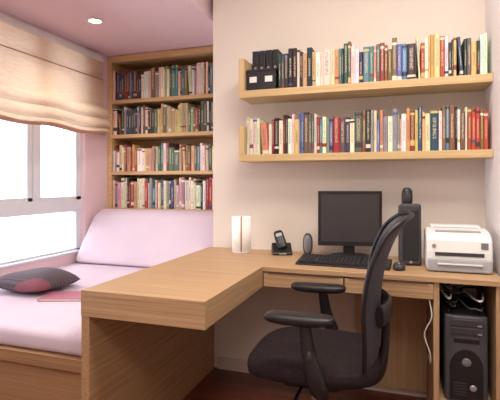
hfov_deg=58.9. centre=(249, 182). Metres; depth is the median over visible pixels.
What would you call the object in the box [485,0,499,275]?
wall
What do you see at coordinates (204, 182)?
book
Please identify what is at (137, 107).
book
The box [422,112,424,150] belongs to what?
book
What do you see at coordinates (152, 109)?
book
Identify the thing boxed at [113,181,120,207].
book
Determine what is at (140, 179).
book
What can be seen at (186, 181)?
book
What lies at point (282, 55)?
book
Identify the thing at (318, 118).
book
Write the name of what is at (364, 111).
book
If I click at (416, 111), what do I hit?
book
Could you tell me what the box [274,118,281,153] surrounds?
book
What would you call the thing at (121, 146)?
book
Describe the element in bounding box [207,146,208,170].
book
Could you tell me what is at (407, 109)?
book
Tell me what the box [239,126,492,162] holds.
wall shelf
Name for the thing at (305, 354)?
office chair
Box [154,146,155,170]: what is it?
book
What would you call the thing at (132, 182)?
book
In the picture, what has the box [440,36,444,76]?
book
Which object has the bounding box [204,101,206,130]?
book
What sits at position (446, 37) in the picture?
book
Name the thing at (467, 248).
printer
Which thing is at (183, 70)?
book
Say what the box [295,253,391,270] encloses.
keyboard
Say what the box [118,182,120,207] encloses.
book
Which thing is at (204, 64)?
book
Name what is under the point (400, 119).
book
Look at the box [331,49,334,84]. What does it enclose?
book
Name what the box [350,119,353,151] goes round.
book
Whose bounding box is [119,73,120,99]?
book
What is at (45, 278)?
pillow
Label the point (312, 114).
book
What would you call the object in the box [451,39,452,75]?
book
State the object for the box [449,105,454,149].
book
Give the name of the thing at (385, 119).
book
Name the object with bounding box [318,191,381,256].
monitor
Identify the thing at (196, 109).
book
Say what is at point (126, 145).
book
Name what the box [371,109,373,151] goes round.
book
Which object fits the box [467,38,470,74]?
book
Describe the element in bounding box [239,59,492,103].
wall shelf
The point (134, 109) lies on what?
book
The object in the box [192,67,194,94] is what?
book
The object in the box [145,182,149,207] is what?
book
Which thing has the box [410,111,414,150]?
book
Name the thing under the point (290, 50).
book
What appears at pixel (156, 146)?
book
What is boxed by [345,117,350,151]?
book
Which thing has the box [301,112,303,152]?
book
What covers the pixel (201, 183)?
book
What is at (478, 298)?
cable
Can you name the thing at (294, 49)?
book
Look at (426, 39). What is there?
book
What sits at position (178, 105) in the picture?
book
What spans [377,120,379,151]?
book
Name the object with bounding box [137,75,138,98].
book
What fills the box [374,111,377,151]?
book
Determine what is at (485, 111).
book
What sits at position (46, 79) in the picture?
roman shade
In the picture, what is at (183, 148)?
book
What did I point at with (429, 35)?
book
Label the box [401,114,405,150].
book
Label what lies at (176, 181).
book
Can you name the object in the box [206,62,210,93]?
book
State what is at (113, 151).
book
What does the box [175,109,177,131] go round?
book
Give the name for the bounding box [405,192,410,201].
grille
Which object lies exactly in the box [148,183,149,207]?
book
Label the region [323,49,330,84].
book
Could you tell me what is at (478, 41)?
book
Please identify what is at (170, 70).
book
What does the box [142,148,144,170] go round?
book
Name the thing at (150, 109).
book
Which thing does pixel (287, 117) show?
book
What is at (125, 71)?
book
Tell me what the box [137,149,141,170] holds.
book
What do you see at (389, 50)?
book
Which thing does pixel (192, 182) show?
book
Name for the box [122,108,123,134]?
book
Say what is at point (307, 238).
grille
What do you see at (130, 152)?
book
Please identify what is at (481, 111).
book
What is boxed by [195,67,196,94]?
book
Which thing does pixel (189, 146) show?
book
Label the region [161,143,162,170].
book
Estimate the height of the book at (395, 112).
0.217 m
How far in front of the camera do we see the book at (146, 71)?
3.57 m
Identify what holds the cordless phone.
on the desk
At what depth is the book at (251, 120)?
2.49 m
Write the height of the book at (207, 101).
0.230 m
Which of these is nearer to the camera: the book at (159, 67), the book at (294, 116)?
the book at (294, 116)
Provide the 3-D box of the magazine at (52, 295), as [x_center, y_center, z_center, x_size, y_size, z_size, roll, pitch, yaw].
[-0.948,0.583,2.284,0.222,0.012,0.160,0,0,-1]
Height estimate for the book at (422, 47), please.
0.179 m
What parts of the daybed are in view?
rail, panel, mattress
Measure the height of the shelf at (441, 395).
0.020 m
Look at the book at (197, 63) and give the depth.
3.43 m
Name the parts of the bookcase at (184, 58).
panel, panel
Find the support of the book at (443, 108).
on the wall shelf at (483, 154)
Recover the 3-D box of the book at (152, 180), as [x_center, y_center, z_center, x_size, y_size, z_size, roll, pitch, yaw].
[-0.768,0.081,3.647,0.023,0.248,0.188,0,0,19]
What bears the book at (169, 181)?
on the bookcase at (184, 58)
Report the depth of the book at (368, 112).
2.29 m
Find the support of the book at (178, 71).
on the bookcase at (184, 58)
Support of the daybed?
on the floor
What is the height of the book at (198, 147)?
0.190 m
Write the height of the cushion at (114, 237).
0.382 m
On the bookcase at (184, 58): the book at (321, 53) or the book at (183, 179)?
the book at (183, 179)
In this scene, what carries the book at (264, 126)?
on the wall shelf at (483, 154)
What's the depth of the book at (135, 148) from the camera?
3.61 m
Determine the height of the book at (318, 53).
0.183 m
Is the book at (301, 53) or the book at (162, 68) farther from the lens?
the book at (162, 68)
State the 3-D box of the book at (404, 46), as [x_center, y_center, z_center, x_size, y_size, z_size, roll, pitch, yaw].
[0.798,-0.608,2.291,0.024,0.185,0.128,0,0,19]
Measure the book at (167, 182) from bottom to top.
0.210 m
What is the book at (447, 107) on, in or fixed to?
on the wall shelf at (483, 154)
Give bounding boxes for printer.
[424,223,492,273]
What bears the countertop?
on the desk
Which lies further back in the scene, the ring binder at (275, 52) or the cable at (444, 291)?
the ring binder at (275, 52)
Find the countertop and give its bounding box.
[81,247,499,307]
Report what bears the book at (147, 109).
on the bookcase at (184, 58)
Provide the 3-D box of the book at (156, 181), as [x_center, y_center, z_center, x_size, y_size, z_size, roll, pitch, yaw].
[-0.726,0.091,3.624,0.015,0.227,0.163,0,0,19]
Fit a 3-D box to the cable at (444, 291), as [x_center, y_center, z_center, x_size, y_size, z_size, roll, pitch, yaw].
[0.962,0.523,2.011,0.190,0.012,0.192,0,0,19]
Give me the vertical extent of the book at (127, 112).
0.191 m
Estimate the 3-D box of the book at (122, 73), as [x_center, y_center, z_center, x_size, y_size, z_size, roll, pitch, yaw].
[-1.018,-0.796,3.731,0.028,0.226,0.194,0,0,19]
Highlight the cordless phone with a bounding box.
[271,230,292,254]
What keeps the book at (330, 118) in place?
on the wall shelf at (483, 154)
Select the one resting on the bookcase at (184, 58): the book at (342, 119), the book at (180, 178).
the book at (180, 178)
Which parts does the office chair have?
height lever, arm post, seat, arm post, frame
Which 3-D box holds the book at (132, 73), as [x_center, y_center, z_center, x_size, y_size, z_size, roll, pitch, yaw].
[-0.934,-0.789,3.687,0.016,0.213,0.163,0,0,19]
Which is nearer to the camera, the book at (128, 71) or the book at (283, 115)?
the book at (283, 115)
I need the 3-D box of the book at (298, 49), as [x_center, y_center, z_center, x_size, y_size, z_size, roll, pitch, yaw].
[0.286,-0.624,2.477,0.014,0.217,0.156,0,0,19]
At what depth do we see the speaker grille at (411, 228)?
2.14 m
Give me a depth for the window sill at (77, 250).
2.97 m
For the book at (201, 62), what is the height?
0.246 m
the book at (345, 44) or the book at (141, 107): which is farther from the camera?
the book at (141, 107)
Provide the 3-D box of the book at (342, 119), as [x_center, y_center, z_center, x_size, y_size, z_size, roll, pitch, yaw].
[0.511,-0.252,2.402,0.029,0.186,0.152,0,0,19]
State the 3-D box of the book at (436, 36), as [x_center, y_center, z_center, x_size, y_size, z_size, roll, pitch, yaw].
[0.944,-0.624,2.248,0.026,0.218,0.147,0,0,19]
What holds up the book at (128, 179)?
on the bookcase at (184, 58)
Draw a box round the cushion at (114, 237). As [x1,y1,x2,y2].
[76,209,212,266]
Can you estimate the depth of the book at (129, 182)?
3.62 m
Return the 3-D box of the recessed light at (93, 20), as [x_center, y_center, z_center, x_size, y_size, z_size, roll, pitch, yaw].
[-0.998,-1.046,2.854,0.105,0.016,0.105,0,0,19]
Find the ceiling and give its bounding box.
[0,0,212,56]
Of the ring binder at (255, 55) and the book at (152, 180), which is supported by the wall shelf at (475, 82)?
the ring binder at (255, 55)
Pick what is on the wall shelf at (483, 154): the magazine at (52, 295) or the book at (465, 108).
the book at (465, 108)
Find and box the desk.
[81,247,499,399]
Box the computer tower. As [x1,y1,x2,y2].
[439,294,487,399]
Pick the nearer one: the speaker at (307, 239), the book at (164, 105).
the speaker at (307, 239)
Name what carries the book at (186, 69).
on the bookcase at (184, 58)
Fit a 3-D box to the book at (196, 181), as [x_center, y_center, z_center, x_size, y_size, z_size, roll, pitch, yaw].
[-0.402,0.086,3.512,0.017,0.237,0.175,0,0,19]
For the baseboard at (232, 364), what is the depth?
2.71 m
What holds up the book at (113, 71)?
on the bookcase at (184, 58)
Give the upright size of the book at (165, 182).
0.223 m
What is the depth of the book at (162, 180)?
3.53 m
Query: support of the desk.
on the floor
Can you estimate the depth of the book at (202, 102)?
3.41 m
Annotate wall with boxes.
[0,10,107,276]
[213,0,484,397]
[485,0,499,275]
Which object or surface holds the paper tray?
on the printer
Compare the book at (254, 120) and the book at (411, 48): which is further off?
the book at (254, 120)
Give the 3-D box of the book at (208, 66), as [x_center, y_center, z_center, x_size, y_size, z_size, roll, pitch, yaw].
[-0.289,-0.789,3.473,0.014,0.212,0.161,0,0,19]
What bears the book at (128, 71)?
on the bookcase at (184, 58)
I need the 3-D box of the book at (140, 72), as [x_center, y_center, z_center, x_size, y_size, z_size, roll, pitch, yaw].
[-0.865,-0.797,3.677,0.027,0.229,0.180,0,0,19]
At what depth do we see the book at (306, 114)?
2.39 m
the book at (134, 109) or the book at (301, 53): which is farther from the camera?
the book at (134, 109)
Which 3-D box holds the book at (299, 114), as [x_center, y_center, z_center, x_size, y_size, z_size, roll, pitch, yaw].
[0.294,-0.265,2.466,0.009,0.214,0.148,0,0,19]
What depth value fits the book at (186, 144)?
3.46 m
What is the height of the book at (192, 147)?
0.196 m
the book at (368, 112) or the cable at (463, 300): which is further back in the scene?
the book at (368, 112)
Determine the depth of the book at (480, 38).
2.12 m
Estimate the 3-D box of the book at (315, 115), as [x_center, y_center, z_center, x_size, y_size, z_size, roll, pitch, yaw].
[0.374,-0.265,2.446,0.014,0.214,0.150,0,0,19]
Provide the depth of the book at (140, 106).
3.59 m
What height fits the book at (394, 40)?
0.219 m
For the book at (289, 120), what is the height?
0.193 m
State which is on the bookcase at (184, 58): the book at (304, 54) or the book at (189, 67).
the book at (189, 67)
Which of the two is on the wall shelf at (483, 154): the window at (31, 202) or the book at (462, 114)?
the book at (462, 114)
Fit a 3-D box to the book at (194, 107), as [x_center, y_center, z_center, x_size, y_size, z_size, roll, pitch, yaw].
[-0.403,-0.496,3.529,0.015,0.197,0.196,0,0,19]
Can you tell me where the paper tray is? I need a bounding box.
[428,258,491,273]
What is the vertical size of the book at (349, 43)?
0.223 m
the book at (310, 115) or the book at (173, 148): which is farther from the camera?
the book at (173, 148)
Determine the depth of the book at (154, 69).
3.55 m
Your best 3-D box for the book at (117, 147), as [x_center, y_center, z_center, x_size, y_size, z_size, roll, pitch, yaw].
[-1.083,-0.207,3.747,0.012,0.222,0.176,0,0,19]
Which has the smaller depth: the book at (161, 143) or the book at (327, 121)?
the book at (327, 121)
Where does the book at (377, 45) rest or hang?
on the wall shelf at (475, 82)
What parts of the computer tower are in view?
panel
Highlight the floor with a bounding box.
[182,367,426,399]
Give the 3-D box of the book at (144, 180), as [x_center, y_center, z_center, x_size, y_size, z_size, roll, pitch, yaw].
[-0.833,0.084,3.664,0.021,0.241,0.184,0,0,19]
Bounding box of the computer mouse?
[393,262,404,270]
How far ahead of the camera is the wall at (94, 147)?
3.46 m
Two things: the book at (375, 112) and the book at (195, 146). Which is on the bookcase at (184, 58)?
the book at (195, 146)
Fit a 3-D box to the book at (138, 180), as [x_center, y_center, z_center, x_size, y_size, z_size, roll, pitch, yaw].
[-0.877,0.084,3.686,0.025,0.241,0.185,0,0,19]
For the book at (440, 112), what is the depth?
2.17 m
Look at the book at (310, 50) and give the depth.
2.38 m
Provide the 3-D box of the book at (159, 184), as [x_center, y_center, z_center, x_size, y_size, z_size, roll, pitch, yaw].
[-0.696,0.100,3.617,0.025,0.208,0.186,0,0,19]
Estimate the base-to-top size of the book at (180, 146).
0.203 m
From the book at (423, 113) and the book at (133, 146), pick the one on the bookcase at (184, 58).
the book at (133, 146)
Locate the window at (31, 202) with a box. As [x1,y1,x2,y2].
[0,124,81,264]
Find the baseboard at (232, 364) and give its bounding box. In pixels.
[218,357,248,372]
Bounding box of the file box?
[246,68,277,89]
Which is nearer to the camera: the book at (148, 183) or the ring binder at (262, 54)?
the ring binder at (262, 54)
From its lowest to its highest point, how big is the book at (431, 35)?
0.219 m
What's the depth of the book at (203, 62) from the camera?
3.41 m
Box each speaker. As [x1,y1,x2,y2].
[302,233,312,254]
[398,188,421,265]
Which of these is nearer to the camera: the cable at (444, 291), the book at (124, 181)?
the cable at (444, 291)
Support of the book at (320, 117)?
on the wall shelf at (483, 154)
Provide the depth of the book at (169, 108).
3.51 m
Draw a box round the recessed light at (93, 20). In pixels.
[86,17,103,23]
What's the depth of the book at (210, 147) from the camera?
3.39 m
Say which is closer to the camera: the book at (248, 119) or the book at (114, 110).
the book at (248, 119)
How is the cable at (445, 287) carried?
on the computer tower
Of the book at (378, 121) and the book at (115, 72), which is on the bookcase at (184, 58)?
the book at (115, 72)
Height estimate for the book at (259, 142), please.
0.201 m
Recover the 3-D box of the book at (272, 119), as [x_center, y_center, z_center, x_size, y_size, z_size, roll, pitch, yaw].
[0.152,-0.255,2.524,0.014,0.193,0.156,0,0,19]
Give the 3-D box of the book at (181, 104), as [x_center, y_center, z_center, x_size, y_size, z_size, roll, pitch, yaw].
[-0.512,-0.511,3.546,0.027,0.227,0.164,0,0,19]
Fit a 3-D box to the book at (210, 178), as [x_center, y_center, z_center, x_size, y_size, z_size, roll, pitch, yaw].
[-0.276,0.080,3.475,0.027,0.249,0.169,0,0,19]
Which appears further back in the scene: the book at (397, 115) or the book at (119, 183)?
the book at (119, 183)
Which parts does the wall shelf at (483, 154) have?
panel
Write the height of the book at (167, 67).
0.249 m
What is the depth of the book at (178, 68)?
3.48 m
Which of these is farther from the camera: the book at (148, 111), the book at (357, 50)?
the book at (148, 111)
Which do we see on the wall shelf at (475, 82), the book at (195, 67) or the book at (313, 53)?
the book at (313, 53)
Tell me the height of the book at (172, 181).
0.227 m
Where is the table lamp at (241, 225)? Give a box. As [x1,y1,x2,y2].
[232,216,250,252]
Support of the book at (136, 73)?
on the bookcase at (184, 58)
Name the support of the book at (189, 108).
on the bookcase at (184, 58)
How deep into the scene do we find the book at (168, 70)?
3.51 m
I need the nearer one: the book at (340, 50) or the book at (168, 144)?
the book at (340, 50)
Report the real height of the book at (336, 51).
0.189 m
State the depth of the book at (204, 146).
3.40 m
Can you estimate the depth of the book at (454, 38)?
2.15 m
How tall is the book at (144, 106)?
0.234 m
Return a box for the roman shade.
[0,13,109,134]
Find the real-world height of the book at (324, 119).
0.193 m
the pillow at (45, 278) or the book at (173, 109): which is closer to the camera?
the pillow at (45, 278)
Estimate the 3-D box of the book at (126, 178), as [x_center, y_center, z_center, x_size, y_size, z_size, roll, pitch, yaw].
[-0.983,0.080,3.726,0.015,0.248,0.197,0,0,19]
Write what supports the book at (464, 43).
on the wall shelf at (475, 82)
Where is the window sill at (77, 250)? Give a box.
[0,249,79,268]
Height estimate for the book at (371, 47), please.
0.189 m
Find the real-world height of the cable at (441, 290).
0.013 m
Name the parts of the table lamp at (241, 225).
rod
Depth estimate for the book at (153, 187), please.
3.55 m
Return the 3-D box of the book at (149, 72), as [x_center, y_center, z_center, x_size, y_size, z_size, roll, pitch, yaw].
[-0.780,-0.790,3.653,0.025,0.216,0.192,0,0,19]
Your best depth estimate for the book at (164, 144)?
3.52 m
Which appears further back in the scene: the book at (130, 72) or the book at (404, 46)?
the book at (130, 72)
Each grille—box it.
[304,235,311,252]
[403,210,418,259]
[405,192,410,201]
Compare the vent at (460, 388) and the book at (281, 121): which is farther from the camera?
the book at (281, 121)
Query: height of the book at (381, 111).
0.216 m
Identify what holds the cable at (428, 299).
hanging from the desk
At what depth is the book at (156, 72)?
3.54 m
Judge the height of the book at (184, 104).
0.227 m
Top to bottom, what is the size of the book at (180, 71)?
0.199 m
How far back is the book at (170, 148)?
3.50 m
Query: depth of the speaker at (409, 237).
2.14 m
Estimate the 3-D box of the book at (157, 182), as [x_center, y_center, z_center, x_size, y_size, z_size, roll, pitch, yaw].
[-0.713,0.097,3.621,0.011,0.215,0.180,0,0,19]
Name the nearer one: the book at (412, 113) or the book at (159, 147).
the book at (412, 113)
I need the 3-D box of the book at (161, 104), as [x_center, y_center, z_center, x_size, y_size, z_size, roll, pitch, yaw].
[-0.675,-0.515,3.600,0.017,0.234,0.163,0,0,19]
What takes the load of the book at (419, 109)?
on the wall shelf at (483, 154)
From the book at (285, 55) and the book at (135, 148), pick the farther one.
the book at (135, 148)
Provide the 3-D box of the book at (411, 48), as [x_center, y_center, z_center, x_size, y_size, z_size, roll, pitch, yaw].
[0.831,-0.607,2.285,0.041,0.182,0.142,0,0,19]
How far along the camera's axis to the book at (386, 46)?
2.25 m
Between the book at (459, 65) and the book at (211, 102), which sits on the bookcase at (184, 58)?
the book at (211, 102)
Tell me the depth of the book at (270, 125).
2.45 m
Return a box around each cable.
[424,299,431,363]
[439,283,479,291]
[439,286,483,302]
[439,290,480,302]
[439,291,482,304]
[439,295,482,310]
[439,299,477,310]
[440,283,481,291]
[442,283,473,288]
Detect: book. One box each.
[113,71,119,99]
[113,109,121,134]
[113,151,114,170]
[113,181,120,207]
[115,72,116,99]
[115,145,119,170]
[115,182,117,207]
[116,151,119,170]
[117,73,118,99]
[117,110,121,134]
[118,114,121,134]
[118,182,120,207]
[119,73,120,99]
[120,145,124,170]
[121,72,124,99]
[121,178,125,207]
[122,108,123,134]
[122,147,124,170]
[124,107,132,133]
[124,181,125,207]
[125,71,126,99]
[125,144,131,170]
[126,111,128,133]
[126,178,126,207]
[127,147,131,170]
[127,178,140,207]
[128,71,131,98]
[129,111,131,133]
[129,182,130,207]
[130,72,133,98]
[130,152,131,170]
[131,181,136,207]
[132,73,133,98]
[132,145,145,170]
[133,108,136,133]
[134,71,138,98]
[134,182,136,207]
[135,148,139,170]
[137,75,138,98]
[137,107,138,133]
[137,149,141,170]
[137,179,139,207]
[139,71,143,98]
[139,105,142,133]
[140,179,141,207]
[141,75,143,97]
[141,107,142,133]
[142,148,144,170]
[142,178,149,207]
[143,105,156,133]
[144,72,145,97]
[145,107,150,133]
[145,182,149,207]
[146,71,147,97]
[146,148,148,170]
[148,71,150,97]
[148,111,149,132]
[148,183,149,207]
[149,148,151,170]
[150,109,151,132]
[150,178,163,207]
[151,67,158,97]
[152,109,153,132]
[152,147,153,170]
[152,186,154,208]
[154,109,157,132]
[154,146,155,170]
[155,71,158,96]
[155,180,160,208]
[156,146,157,170]
[157,182,160,208]
[158,146,160,170]
[158,183,160,208]
[159,67,160,96]
[159,109,160,132]
[161,67,165,96]
[161,104,162,132]
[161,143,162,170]
[161,179,172,208]
[163,104,176,132]
[163,143,166,170]
[164,70,165,96]
[164,181,168,208]
[166,65,171,96]
[167,69,169,96]
[167,143,178,170]
[167,182,168,208]
[168,107,176,132]
[169,147,171,170]
[169,181,170,208]
[170,70,171,95]
[171,180,173,208]
[172,65,175,95]
[172,108,176,131]
[172,147,178,170]
[174,150,178,170]
[174,179,178,208]
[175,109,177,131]
[176,65,183,95]
[176,185,178,208]
[178,71,179,95]
[178,105,179,131]
[179,145,185,170]
[179,177,186,208]
[180,71,181,95]
[180,103,182,131]
[182,69,184,95]
[182,147,185,170]
[182,178,188,208]
[183,103,185,131]
[185,68,188,94]
[185,180,188,208]
[186,103,196,131]
[186,144,193,170]
[188,66,191,94]
[188,107,190,131]
[188,145,190,170]
[189,178,200,208]
[191,107,192,131]
[191,146,193,170]
[191,181,193,208]
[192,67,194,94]
[193,106,197,131]
[194,145,197,170]
[194,179,204,208]
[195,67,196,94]
[195,108,197,131]
[196,185,200,208]
[197,63,198,93]
[197,146,199,170]
[198,106,200,130]
[199,63,200,93]
[200,143,211,170]
[201,62,202,93]
[201,101,203,130]
[201,183,202,209]
[202,145,205,170]
[203,62,205,93]
[203,181,205,209]
[204,64,205,93]
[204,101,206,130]
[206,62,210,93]
[206,179,208,209]
[207,101,208,130]
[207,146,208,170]
[208,66,209,93]
[209,102,210,130]
[209,146,211,170]
[209,177,212,209]
[210,64,212,93]
[211,102,212,130]
[212,178,212,209]
[247,118,250,154]
[250,119,252,154]
[253,119,256,153]
[257,119,265,153]
[260,122,268,153]
[269,124,271,153]
[272,119,273,153]
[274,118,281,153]
[278,54,280,87]
[279,120,282,153]
[281,54,283,87]
[283,115,284,153]
[284,53,287,87]
[285,115,291,153]
[288,48,292,87]
[288,119,291,153]
[292,114,298,153]
[293,48,296,86]
[294,119,298,153]
[297,48,301,86]
[299,114,300,152]
[300,52,303,86]
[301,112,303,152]
[303,53,306,86]
[304,112,309,152]
[307,47,314,85]
[309,114,311,152]
[312,52,315,85]
[312,114,313,152]
[314,114,319,152]
[316,52,319,85]
[317,117,319,152]
[320,52,322,84]
[320,117,321,152]
[322,117,328,152]
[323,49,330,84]
[326,120,328,152]
[329,117,332,152]
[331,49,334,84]
[333,117,339,152]
[335,50,338,83]
[339,48,341,83]
[340,117,344,152]
[342,48,343,83]
[344,43,347,83]
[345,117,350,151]
[348,42,351,82]
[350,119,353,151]
[351,46,355,82]
[354,111,362,151]
[356,48,359,82]
[359,52,362,82]
[363,47,369,81]
[363,110,365,151]
[366,110,370,151]
[370,46,373,81]
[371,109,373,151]
[374,46,375,80]
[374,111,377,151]
[376,44,379,80]
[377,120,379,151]
[380,43,384,80]
[380,110,383,151]
[383,116,387,151]
[385,45,387,80]
[388,49,391,80]
[388,116,392,151]
[392,38,396,79]
[393,109,397,150]
[397,44,401,79]
[397,115,398,150]
[399,119,400,150]
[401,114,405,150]
[402,44,406,79]
[406,108,409,150]
[407,43,415,78]
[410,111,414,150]
[415,35,419,77]
[415,110,417,150]
[417,106,421,150]
[420,43,424,77]
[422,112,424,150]
[424,38,427,77]
[425,113,429,150]
[428,35,429,77]
[429,110,438,150]
[430,34,433,77]
[434,34,439,76]
[439,111,441,149]
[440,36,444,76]
[440,106,445,149]
[445,36,447,75]
[446,106,448,149]
[448,42,451,75]
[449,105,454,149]
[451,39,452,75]
[453,37,455,75]
[455,107,456,149]
[456,37,462,75]
[457,110,459,149]
[460,112,464,149]
[461,39,466,74]
[461,107,466,149]
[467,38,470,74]
[467,109,470,149]
[471,41,476,74]
[471,111,475,149]
[473,107,479,149]
[477,40,479,73]
[478,35,482,73]
[480,110,483,149]
[483,33,486,73]
[484,110,487,148]
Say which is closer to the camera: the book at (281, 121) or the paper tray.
the paper tray
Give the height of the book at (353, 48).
0.199 m
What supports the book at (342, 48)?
on the wall shelf at (475, 82)
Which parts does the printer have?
control panel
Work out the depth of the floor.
2.44 m
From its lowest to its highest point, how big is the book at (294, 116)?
0.219 m
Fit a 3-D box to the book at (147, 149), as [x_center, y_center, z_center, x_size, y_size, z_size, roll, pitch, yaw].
[-0.794,-0.187,3.658,0.027,0.182,0.199,0,0,19]
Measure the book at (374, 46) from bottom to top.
0.189 m
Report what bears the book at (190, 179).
on the bookcase at (184, 58)
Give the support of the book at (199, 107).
on the bookcase at (184, 58)
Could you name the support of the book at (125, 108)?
on the bookcase at (184, 58)
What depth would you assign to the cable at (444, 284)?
1.95 m
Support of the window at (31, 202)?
in the wall at (94, 147)
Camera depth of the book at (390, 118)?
2.25 m
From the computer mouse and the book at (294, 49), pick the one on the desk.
the computer mouse
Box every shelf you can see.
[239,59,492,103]
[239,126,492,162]
[439,373,490,399]
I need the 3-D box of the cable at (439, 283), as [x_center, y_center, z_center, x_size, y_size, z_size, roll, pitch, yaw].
[0.965,0.481,2.025,0.191,0.011,0.150,0,0,19]
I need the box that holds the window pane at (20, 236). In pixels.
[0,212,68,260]
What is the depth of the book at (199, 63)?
3.42 m
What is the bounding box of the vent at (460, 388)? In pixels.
[454,382,466,395]
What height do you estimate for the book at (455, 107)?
0.212 m
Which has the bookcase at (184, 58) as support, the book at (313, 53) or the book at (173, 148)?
the book at (173, 148)
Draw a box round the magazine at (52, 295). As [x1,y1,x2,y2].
[37,291,80,300]
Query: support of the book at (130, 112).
on the bookcase at (184, 58)
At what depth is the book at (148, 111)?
3.56 m
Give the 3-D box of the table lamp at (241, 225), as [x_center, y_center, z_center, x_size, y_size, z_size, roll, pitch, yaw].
[-0.049,0.297,2.561,0.110,0.205,0.114,0,0,1]
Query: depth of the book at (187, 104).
3.46 m
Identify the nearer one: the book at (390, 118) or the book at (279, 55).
the book at (390, 118)
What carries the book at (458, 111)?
on the wall shelf at (483, 154)
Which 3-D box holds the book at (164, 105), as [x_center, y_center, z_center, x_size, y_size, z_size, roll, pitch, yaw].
[-0.650,-0.513,3.604,0.028,0.232,0.177,0,0,19]
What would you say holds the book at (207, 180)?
on the bookcase at (184, 58)
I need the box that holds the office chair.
[247,211,413,399]
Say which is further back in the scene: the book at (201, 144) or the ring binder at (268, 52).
the book at (201, 144)
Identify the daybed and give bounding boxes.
[0,209,212,399]
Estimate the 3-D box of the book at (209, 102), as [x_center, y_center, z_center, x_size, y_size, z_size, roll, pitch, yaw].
[-0.278,-0.508,3.485,0.020,0.222,0.188,0,0,19]
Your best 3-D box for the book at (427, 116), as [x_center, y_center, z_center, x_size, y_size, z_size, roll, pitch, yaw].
[0.902,-0.251,2.261,0.023,0.185,0.146,0,0,19]
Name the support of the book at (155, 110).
on the bookcase at (184, 58)
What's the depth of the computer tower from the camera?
1.87 m
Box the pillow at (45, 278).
[0,267,79,292]
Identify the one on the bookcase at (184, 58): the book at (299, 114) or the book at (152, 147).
the book at (152, 147)
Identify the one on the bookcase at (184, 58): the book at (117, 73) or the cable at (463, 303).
the book at (117, 73)
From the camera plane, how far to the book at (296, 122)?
2.40 m
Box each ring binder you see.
[252,51,258,69]
[259,50,265,68]
[266,50,271,67]
[272,49,281,68]
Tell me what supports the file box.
on the wall shelf at (475, 82)
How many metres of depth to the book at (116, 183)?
3.66 m
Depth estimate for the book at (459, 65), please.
2.15 m
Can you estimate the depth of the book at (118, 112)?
3.67 m
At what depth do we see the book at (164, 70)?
3.52 m
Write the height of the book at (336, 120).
0.189 m
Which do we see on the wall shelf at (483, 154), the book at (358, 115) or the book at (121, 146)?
the book at (358, 115)
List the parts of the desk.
panel, drawer pull, drawer, drawer pull, drawer, panel, divider panel, panel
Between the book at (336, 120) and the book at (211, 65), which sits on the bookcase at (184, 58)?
the book at (211, 65)
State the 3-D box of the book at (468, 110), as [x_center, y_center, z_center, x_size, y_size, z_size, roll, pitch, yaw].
[1.079,-0.258,2.200,0.017,0.198,0.148,0,0,19]
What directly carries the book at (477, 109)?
on the wall shelf at (483, 154)
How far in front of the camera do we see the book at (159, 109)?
3.53 m
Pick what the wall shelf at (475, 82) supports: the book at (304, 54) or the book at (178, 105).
the book at (304, 54)
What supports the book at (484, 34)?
on the wall shelf at (475, 82)
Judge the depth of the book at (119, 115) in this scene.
3.65 m
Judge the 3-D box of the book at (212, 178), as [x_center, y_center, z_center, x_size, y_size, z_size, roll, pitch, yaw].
[-0.256,0.085,3.463,0.018,0.240,0.163,0,0,19]
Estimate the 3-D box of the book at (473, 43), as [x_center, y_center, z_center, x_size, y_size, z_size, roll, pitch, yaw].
[1.097,-0.599,2.192,0.024,0.167,0.131,0,0,19]
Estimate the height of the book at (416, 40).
0.222 m
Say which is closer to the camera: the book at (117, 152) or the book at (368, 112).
the book at (368, 112)
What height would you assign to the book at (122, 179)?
0.244 m
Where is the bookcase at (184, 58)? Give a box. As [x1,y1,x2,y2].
[108,46,212,210]
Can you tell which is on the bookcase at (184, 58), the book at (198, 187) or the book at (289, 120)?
the book at (198, 187)
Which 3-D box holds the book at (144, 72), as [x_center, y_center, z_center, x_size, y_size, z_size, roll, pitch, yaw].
[-0.823,-0.790,3.662,0.015,0.214,0.181,0,0,19]
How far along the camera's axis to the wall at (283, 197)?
2.58 m
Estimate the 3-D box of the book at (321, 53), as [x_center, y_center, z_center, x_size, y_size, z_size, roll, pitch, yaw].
[0.401,-0.606,2.417,0.016,0.181,0.123,0,0,19]
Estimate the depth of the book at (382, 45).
2.26 m
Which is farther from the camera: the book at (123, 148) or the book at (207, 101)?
the book at (123, 148)
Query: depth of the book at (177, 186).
3.48 m
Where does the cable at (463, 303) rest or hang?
on the computer tower
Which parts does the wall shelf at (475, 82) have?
panel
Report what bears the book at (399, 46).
on the wall shelf at (475, 82)
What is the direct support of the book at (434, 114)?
on the wall shelf at (483, 154)
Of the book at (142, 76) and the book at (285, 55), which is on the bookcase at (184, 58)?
the book at (142, 76)
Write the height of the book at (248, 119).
0.208 m
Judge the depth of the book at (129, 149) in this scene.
3.63 m
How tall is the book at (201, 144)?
0.212 m
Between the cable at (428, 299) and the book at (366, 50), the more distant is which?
the book at (366, 50)
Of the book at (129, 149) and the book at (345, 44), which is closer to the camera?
the book at (345, 44)
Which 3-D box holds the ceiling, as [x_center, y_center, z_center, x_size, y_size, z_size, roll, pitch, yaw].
[-1.355,-1.260,1.377,1.150,0.420,5.040,0,0,19]
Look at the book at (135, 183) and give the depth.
3.60 m
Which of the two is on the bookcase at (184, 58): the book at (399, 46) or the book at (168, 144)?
the book at (168, 144)
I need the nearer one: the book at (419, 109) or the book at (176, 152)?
the book at (419, 109)
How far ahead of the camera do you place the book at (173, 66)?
3.49 m
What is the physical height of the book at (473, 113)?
0.185 m
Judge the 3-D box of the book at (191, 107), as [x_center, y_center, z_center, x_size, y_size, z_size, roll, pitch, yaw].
[-0.421,-0.493,3.530,0.018,0.191,0.190,0,0,19]
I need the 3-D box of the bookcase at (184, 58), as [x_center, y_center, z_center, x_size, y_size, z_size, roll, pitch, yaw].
[-0.576,0.052,3.619,1.183,2.195,0.285,0,0,19]

